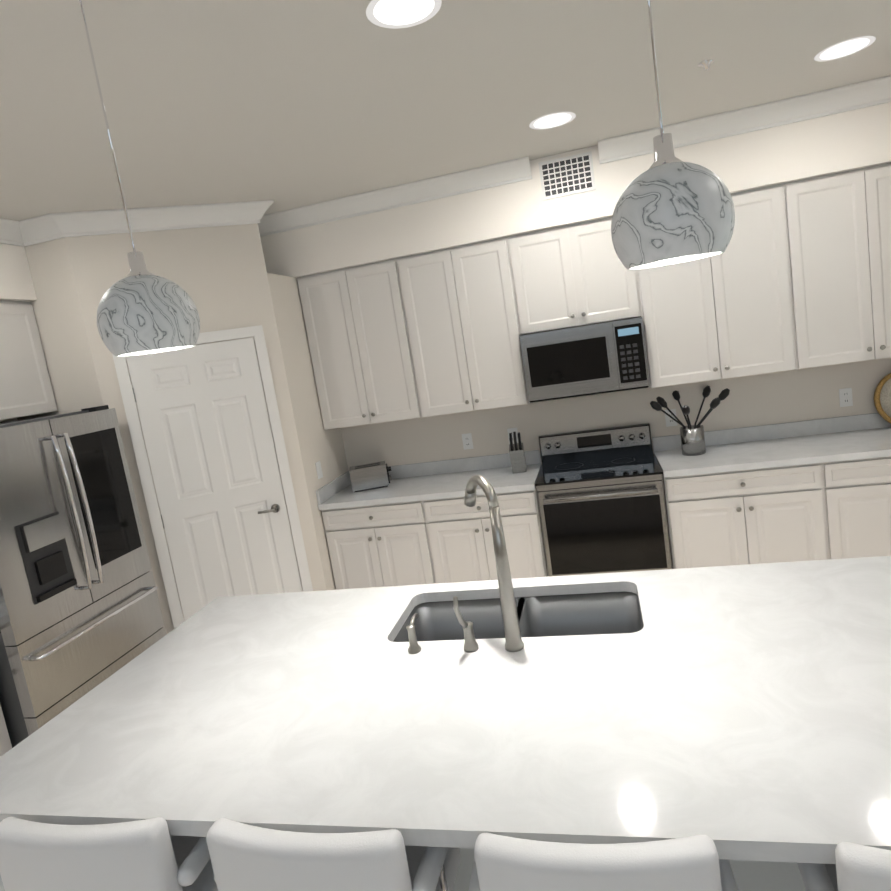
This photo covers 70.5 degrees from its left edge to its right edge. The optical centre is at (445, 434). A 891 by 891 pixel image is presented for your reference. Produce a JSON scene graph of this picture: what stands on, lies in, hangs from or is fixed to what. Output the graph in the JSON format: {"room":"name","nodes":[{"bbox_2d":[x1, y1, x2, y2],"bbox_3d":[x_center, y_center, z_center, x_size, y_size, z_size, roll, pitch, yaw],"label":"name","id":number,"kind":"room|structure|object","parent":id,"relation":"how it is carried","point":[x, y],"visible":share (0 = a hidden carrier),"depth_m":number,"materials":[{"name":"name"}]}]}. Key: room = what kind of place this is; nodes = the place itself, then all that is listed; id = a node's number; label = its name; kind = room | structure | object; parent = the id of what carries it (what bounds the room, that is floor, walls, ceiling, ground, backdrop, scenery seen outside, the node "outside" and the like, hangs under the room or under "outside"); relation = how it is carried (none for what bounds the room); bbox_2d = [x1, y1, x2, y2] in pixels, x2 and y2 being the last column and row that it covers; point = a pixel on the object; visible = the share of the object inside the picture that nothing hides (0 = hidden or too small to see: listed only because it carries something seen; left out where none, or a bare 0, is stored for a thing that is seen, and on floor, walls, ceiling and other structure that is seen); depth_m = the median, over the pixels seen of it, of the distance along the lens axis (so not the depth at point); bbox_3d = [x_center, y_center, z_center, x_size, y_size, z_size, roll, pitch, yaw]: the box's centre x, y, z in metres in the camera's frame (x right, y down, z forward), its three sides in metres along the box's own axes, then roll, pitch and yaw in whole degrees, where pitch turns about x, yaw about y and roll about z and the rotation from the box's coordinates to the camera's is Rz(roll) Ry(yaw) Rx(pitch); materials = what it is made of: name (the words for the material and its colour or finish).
{"room":"kitchen","nodes":[
{"label":"kitchen","id":0,"kind":"room"},
{"bbox_2d":[0,418,17,422],"bbox_3d":[-2.565,0.232,5.136,0.360,2.660,5.420,-7,8,14],"label":"wall","id":1,"kind":"structure","parent":0,"point":[8,420],"depth_m":3.92,"materials":[{"name":"beige paint"}]},
{"bbox_2d":[0,301,56,419],"bbox_3d":[-2.716,-0.106,3.146,0.380,1.118,1.604,-7,8,14],"label":"upper cabinet","id":2,"kind":"object","parent":1,"relation":"attached to","point":[26,389],"visible":1,"depth_m":3.69,"materials":[{"name":"white wood"}]},
{"bbox_2d":[0,243,36,301],"bbox_3d":[-2.848,-0.862,3.033,0.360,0.428,1.626,-7,8,14],"label":"soffit","id":3,"kind":"structure","parent":0,"point":[16,282],"depth_m":3.68,"materials":[{"name":"white paint"}]},
{"bbox_2d":[17,237,103,419],"bbox_3d":[-2.317,0.201,4.035,0.655,2.950,0.170,-7,8,14],"label":"wall","id":4,"kind":"structure","parent":0,"point":[57,310],"depth_m":3.80,"materials":[{"name":"beige paint"}]},
{"bbox_2d":[0,218,23,245],"bbox_3d":[-2.535,-1.132,3.457,0.099,0.114,0.370,-7,8,14],"label":"crown molding","id":5,"kind":"structure","parent":4,"relation":"attached to","point":[9,229],"depth_m":3.62,"materials":[{"name":"white wood"}]},
{"bbox_2d":[65,223,326,633],"bbox_3d":[-1.546,0.065,4.148,1.105,2.950,0.170,-12,9,-21],"label":"wall","id":6,"kind":"structure","parent":0,"point":[218,275],"depth_m":3.99,"materials":[{"name":"beige paint"}]},
{"bbox_2d":[20,203,219,246],"bbox_3d":[-1.811,-1.298,3.843,1.347,0.114,0.734,-7,8,14],"label":"crown molding","id":7,"kind":"structure","parent":6,"relation":"attached to","point":[54,226],"depth_m":3.70,"materials":[{"name":"white wood"}]},
{"bbox_2d":[112,325,312,628],"bbox_3d":[-1.446,0.443,4.115,0.748,2.190,0.532,-7,8,14],"label":"pantry door","id":8,"kind":"structure","parent":6,"relation":"in","point":[222,520],"depth_m":4.08,"materials":[{"name":"white wood"}]},
{"bbox_2d":[148,200,295,234],"bbox_3d":[-1.357,-1.379,3.915,0.487,0.114,0.870,-7,8,14],"label":"crown molding","id":9,"kind":"structure","parent":6,"relation":"attached to","point":[252,212],"depth_m":3.98,"materials":[{"name":"white wood"}]},
{"bbox_2d":[267,273,347,589],"bbox_3d":[-0.977,0.123,4.671,0.170,2.519,0.740,-7,8,14],"label":"wall","id":10,"kind":"structure","parent":0,"point":[318,442],"depth_m":4.44,"materials":[{"name":"beige paint"}]},
{"bbox_2d":[315,461,322,478],"bbox_3d":[-0.905,0.255,4.522,0.008,0.120,0.075,-7,8,14],"label":"light switch","id":11,"kind":"object","parent":10,"relation":"attached to","point":[319,469],"visible":1,"depth_m":4.51,"materials":[{"name":"white plastic"}]},
{"bbox_2d":[0,0,890,220],"bbox_3d":[-3.399,-0.914,2.012,12.180,0.120,12.000,-7,8,14],"label":"ceiling","id":12,"kind":"structure","parent":0,"point":[284,105],"depth_m":2.62,"materials":[{"name":"white paint"}]},
{"bbox_2d":[79,0,199,356],"bbox_3d":[-0.820,-0.690,1.556,0.239,0.973,0.239,-7,8,14],"label":"pendant light","id":13,"kind":"object","parent":12,"relation":"hanging from","point":[142,310],"visible":1,"depth_m":1.53,"materials":[{"name":"glass"}]},
{"bbox_2d":[366,0,441,28],"bbox_3d":[-0.130,-1.358,2.016,0.239,0.005,0.216,-7,8,14],"label":"recessed light","id":14,"kind":"object","parent":12,"relation":"in","point":[394,14],"depth_m":2.03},
{"bbox_2d":[529,112,575,129],"bbox_3d":[0.560,-1.648,3.308,0.241,0.005,0.241,-7,8,14],"label":"recessed light","id":15,"kind":"object","parent":12,"relation":"in","point":[552,120],"depth_m":3.31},
{"bbox_2d":[611,0,734,269],"bbox_3d":[0.402,-0.836,1.241,0.239,0.973,0.239,-7,8,14],"label":"pendant light","id":16,"kind":"object","parent":12,"relation":"hanging from","point":[670,208],"visible":1,"depth_m":1.21,"materials":[{"name":"glass"}]},
{"bbox_2d":[698,59,714,70],"bbox_3d":[1.182,-1.667,2.852,0.072,0.029,0.072,-7,8,14],"label":"sprinkler head","id":17,"kind":"object","parent":12,"relation":"attached to","point":[705,64],"visible":1,"depth_m":2.84},
{"bbox_2d":[814,36,875,61],"bbox_3d":[1.855,-1.796,2.934,0.236,0.005,0.240,-7,8,14],"label":"recessed light","id":18,"kind":"object","parent":12,"relation":"in","point":[845,48],"depth_m":2.93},
{"bbox_2d":[260,102,890,277],"bbox_3d":[0.744,-1.581,4.175,4.480,0.428,0.360,-7,8,14],"label":"wall","id":19,"kind":"structure","parent":0,"point":[860,138],"depth_m":4.02,"materials":[{"name":"white paint"}]},
{"bbox_2d":[260,156,531,236],"bbox_3d":[-0.470,-1.557,4.201,2.078,0.114,0.129,-7,8,14],"label":"crown molding","id":20,"kind":"structure","parent":19,"relation":"attached to","point":[516,170],"depth_m":4.15,"materials":[{"name":"white wood"}]},
{"bbox_2d":[538,151,595,199],"bbox_3d":[0.764,-1.627,3.968,0.330,0.230,0.012,-7,8,14],"label":"air vent","id":21,"kind":"object","parent":19,"relation":"in","point":[567,176],"visible":1,"depth_m":3.96,"materials":[{"name":"white metal"}]},
{"bbox_2d":[297,163,890,429],"bbox_3d":[1.030,-0.842,4.238,4.126,1.118,0.360,-7,8,14],"label":"upper cabinet","id":22,"kind":"object","parent":19,"relation":"attached to","point":[795,275],"visible":0.98,"depth_m":4.07,"materials":[{"name":"white wood"}]},
{"bbox_2d":[520,317,649,402],"bbox_3d":[0.943,-0.510,4.291,0.782,0.450,0.410,-7,8,14],"label":"microwave","id":23,"kind":"object","parent":22,"relation":"attached to","point":[600,358],"visible":1,"depth_m":4.10,"materials":[{"name":"silver metal"}]},
{"bbox_2d":[598,75,890,163],"bbox_3d":[1.826,-1.835,3.643,1.841,0.114,0.099,-7,8,14],"label":"crown molding","id":24,"kind":"structure","parent":19,"relation":"attached to","point":[877,91],"depth_m":3.65,"materials":[{"name":"white wood"}]},
{"bbox_2d":[341,317,890,470],"bbox_3d":[1.080,-0.404,4.582,4.300,2.950,0.170,-7,8,14],"label":"wall","id":25,"kind":"structure","parent":0,"point":[804,394],"depth_m":4.48,"materials":[{"name":"beige paint"}]},
{"bbox_2d":[462,433,473,449],"bbox_3d":[0.167,0.053,4.778,0.075,0.120,0.008,-7,8,14],"label":"outlet","id":26,"kind":"object","parent":25,"relation":"attached to","point":[466,438],"depth_m":4.78,"materials":[{"name":"white plastic"}]},
{"bbox_2d":[507,428,517,443],"bbox_3d":[0.504,0.012,4.694,0.075,0.120,0.008,-7,8,14],"label":"outlet","id":27,"kind":"object","parent":25,"relation":"attached to","point":[510,430],"depth_m":4.69,"materials":[{"name":"white"}]},
{"bbox_2d":[665,409,676,426],"bbox_3d":[1.584,-0.117,4.425,0.075,0.120,0.008,-7,8,14],"label":"outlet","id":28,"kind":"object","parent":25,"relation":"attached to","point":[669,421],"depth_m":4.42,"materials":[{"name":"white plastic"}]},
{"bbox_2d":[839,388,852,406],"bbox_3d":[2.644,-0.245,4.160,0.075,0.120,0.008,-7,8,14],"label":"outlet","id":29,"kind":"object","parent":25,"relation":"attached to","point":[845,397],"depth_m":4.16,"materials":[{"name":"white plastic"}]},
{"bbox_3d":[-2.933,2.091,2.437,12.180,0.120,12.000,-7,8,14],"label":"floor","id":30,"kind":"structure","parent":0,"visible":0},
{"bbox_2d":[0,705,11,756],"bbox_3d":[-2.467,1.454,2.834,0.650,0.874,0.585,-7,8,14],"label":"base cabinet","id":31,"kind":"object","parent":30,"relation":"on","point":[5,745],"visible":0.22,"depth_m":3.02,"materials":[{"name":"white wood"}]},
{"bbox_2d":[0,405,166,747],"bbox_3d":[-2.258,0.836,3.495,0.822,1.836,0.955,-7,8,14],"label":"refrigerator","id":32,"kind":"object","parent":30,"relation":"on","point":[80,613],"visible":0.85,"depth_m":3.29,"materials":[{"name":"silver metal"}]},
{"bbox_2d":[0,817,217,890],"bbox_3d":[-0.736,1.312,1.685,0.517,0.944,0.549,-7,8,12],"label":"stool","id":33,"kind":"object","parent":30,"relation":"on","point":[152,854],"visible":0.62,"depth_m":1.39,"materials":[{"name":"white leather"}]},
{"bbox_2d":[206,818,460,890],"bbox_3d":[-0.182,1.245,1.552,0.517,0.944,0.549,-7,8,16],"label":"stool","id":34,"kind":"object","parent":30,"relation":"on","point":[244,857],"visible":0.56,"depth_m":1.26,"materials":[{"name":"white leather"}]},
{"bbox_2d":[0,851,805,890],"bbox_3d":[0.306,1.146,1.965,2.868,0.874,1.285,-7,8,14],"label":"kitchen island","id":35,"kind":"object","parent":30,"relation":"on","point":[748,876],"depth_m":1.62,"materials":[{"name":"white"}]},
{"bbox_2d":[0,556,890,866],"bbox_3d":[0.230,0.701,1.891,2.920,0.040,1.310,-7,8,14],"label":"island countertop","id":36,"kind":"structure","parent":35,"relation":"on","point":[749,712],"depth_m":1.63,"materials":[{"name":"white stone"}]},
{"bbox_2d":[400,611,423,654],"bbox_3d":[-0.102,0.653,2.080,0.044,0.102,0.097,-7,8,14],"label":"soap dispenser","id":37,"kind":"object","parent":36,"relation":"on","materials":[{"name":"silver metal"}]},
{"bbox_2d":[448,475,523,650],"bbox_3d":[0.121,0.401,2.000,0.194,0.549,0.209,-7,8,14],"label":"faucet","id":38,"kind":"object","parent":36,"relation":"on","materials":[{"name":"silver metal"}]},
{"bbox_2d":[388,587,643,642],"bbox_3d":[0.268,0.759,2.267,0.918,0.214,0.468,-7,8,14],"label":"sink","id":39,"kind":"object","parent":36,"relation":"in","point":[589,610],"depth_m":2.43,"materials":[{"name":"grey metal"}]},
{"bbox_2d":[468,833,737,890],"bbox_3d":[0.374,1.178,1.413,0.517,0.944,0.549,-7,8,12],"label":"stool","id":40,"kind":"object","parent":30,"relation":"on","point":[507,863],"visible":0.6,"depth_m":1.12,"materials":[{"name":"white leather"}]},
{"bbox_2d":[535,423,671,576],"bbox_3d":[1.069,0.573,4.277,0.782,1.124,0.693,-7,8,14],"label":"range","id":41,"kind":"object","parent":30,"relation":"on","point":[600,493],"visible":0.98,"depth_m":4.04,"materials":[{"name":"silver metal"}]},
{"bbox_2d":[321,456,890,589],"bbox_3d":[1.229,0.672,4.309,4.126,0.874,0.650,-7,8,14],"label":"base cabinet","id":42,"kind":"object","parent":30,"relation":"on","point":[824,511],"visible":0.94,"depth_m":3.92,"materials":[{"name":"white wood"}]},
{"bbox_2d":[316,413,890,509],"bbox_3d":[1.153,0.174,4.245,4.126,0.140,0.638,-7,8,14],"label":"countertop","id":43,"kind":"structure","parent":42,"relation":"on","point":[852,437],"depth_m":4.24,"materials":[{"name":"stone"}]},
{"bbox_2d":[349,461,391,492],"bbox_3d":[-0.555,0.312,4.729,0.305,0.172,0.170,-10,8,-6],"label":"toaster","id":44,"kind":"object","parent":43,"relation":"on","point":[369,476],"visible":1,"depth_m":4.65,"materials":[{"name":"silver metal"}]},
{"bbox_2d":[509,432,526,473],"bbox_3d":[0.509,0.124,4.483,0.100,0.286,0.190,-8,8,9],"label":"knife block","id":45,"kind":"object","parent":43,"relation":"on","point":[517,457],"visible":1,"depth_m":4.43,"materials":[{"name":"silver metal"}]},
{"bbox_2d":[650,385,729,455],"bbox_3d":[1.634,-0.078,4.186,0.513,0.421,0.534,-7,8,14],"label":"utensil crock","id":46,"kind":"object","parent":43,"relation":"on","point":[692,440],"visible":1,"depth_m":4.15,"materials":[{"name":"silver metal"}]},
{"bbox_2d":[874,373,890,422],"bbox_3d":[2.945,-0.233,4.009,0.373,0.373,0.036,-7,-4,14],"label":"woven tray","id":47,"kind":"object","parent":43,"relation":"on","point":[882,397],"visible":0.98,"depth_m":4.04,"materials":[{"name":"wicker"}]},
{"bbox_2d":[797,842,890,890],"bbox_3d":[0.992,1.104,1.253,0.517,0.944,0.549,-7,8,16],"label":"stool","id":48,"kind":"object","parent":30,"relation":"on","point":[856,867],"visible":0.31,"depth_m":1.05,"materials":[{"name":"white leather"}]}
]}

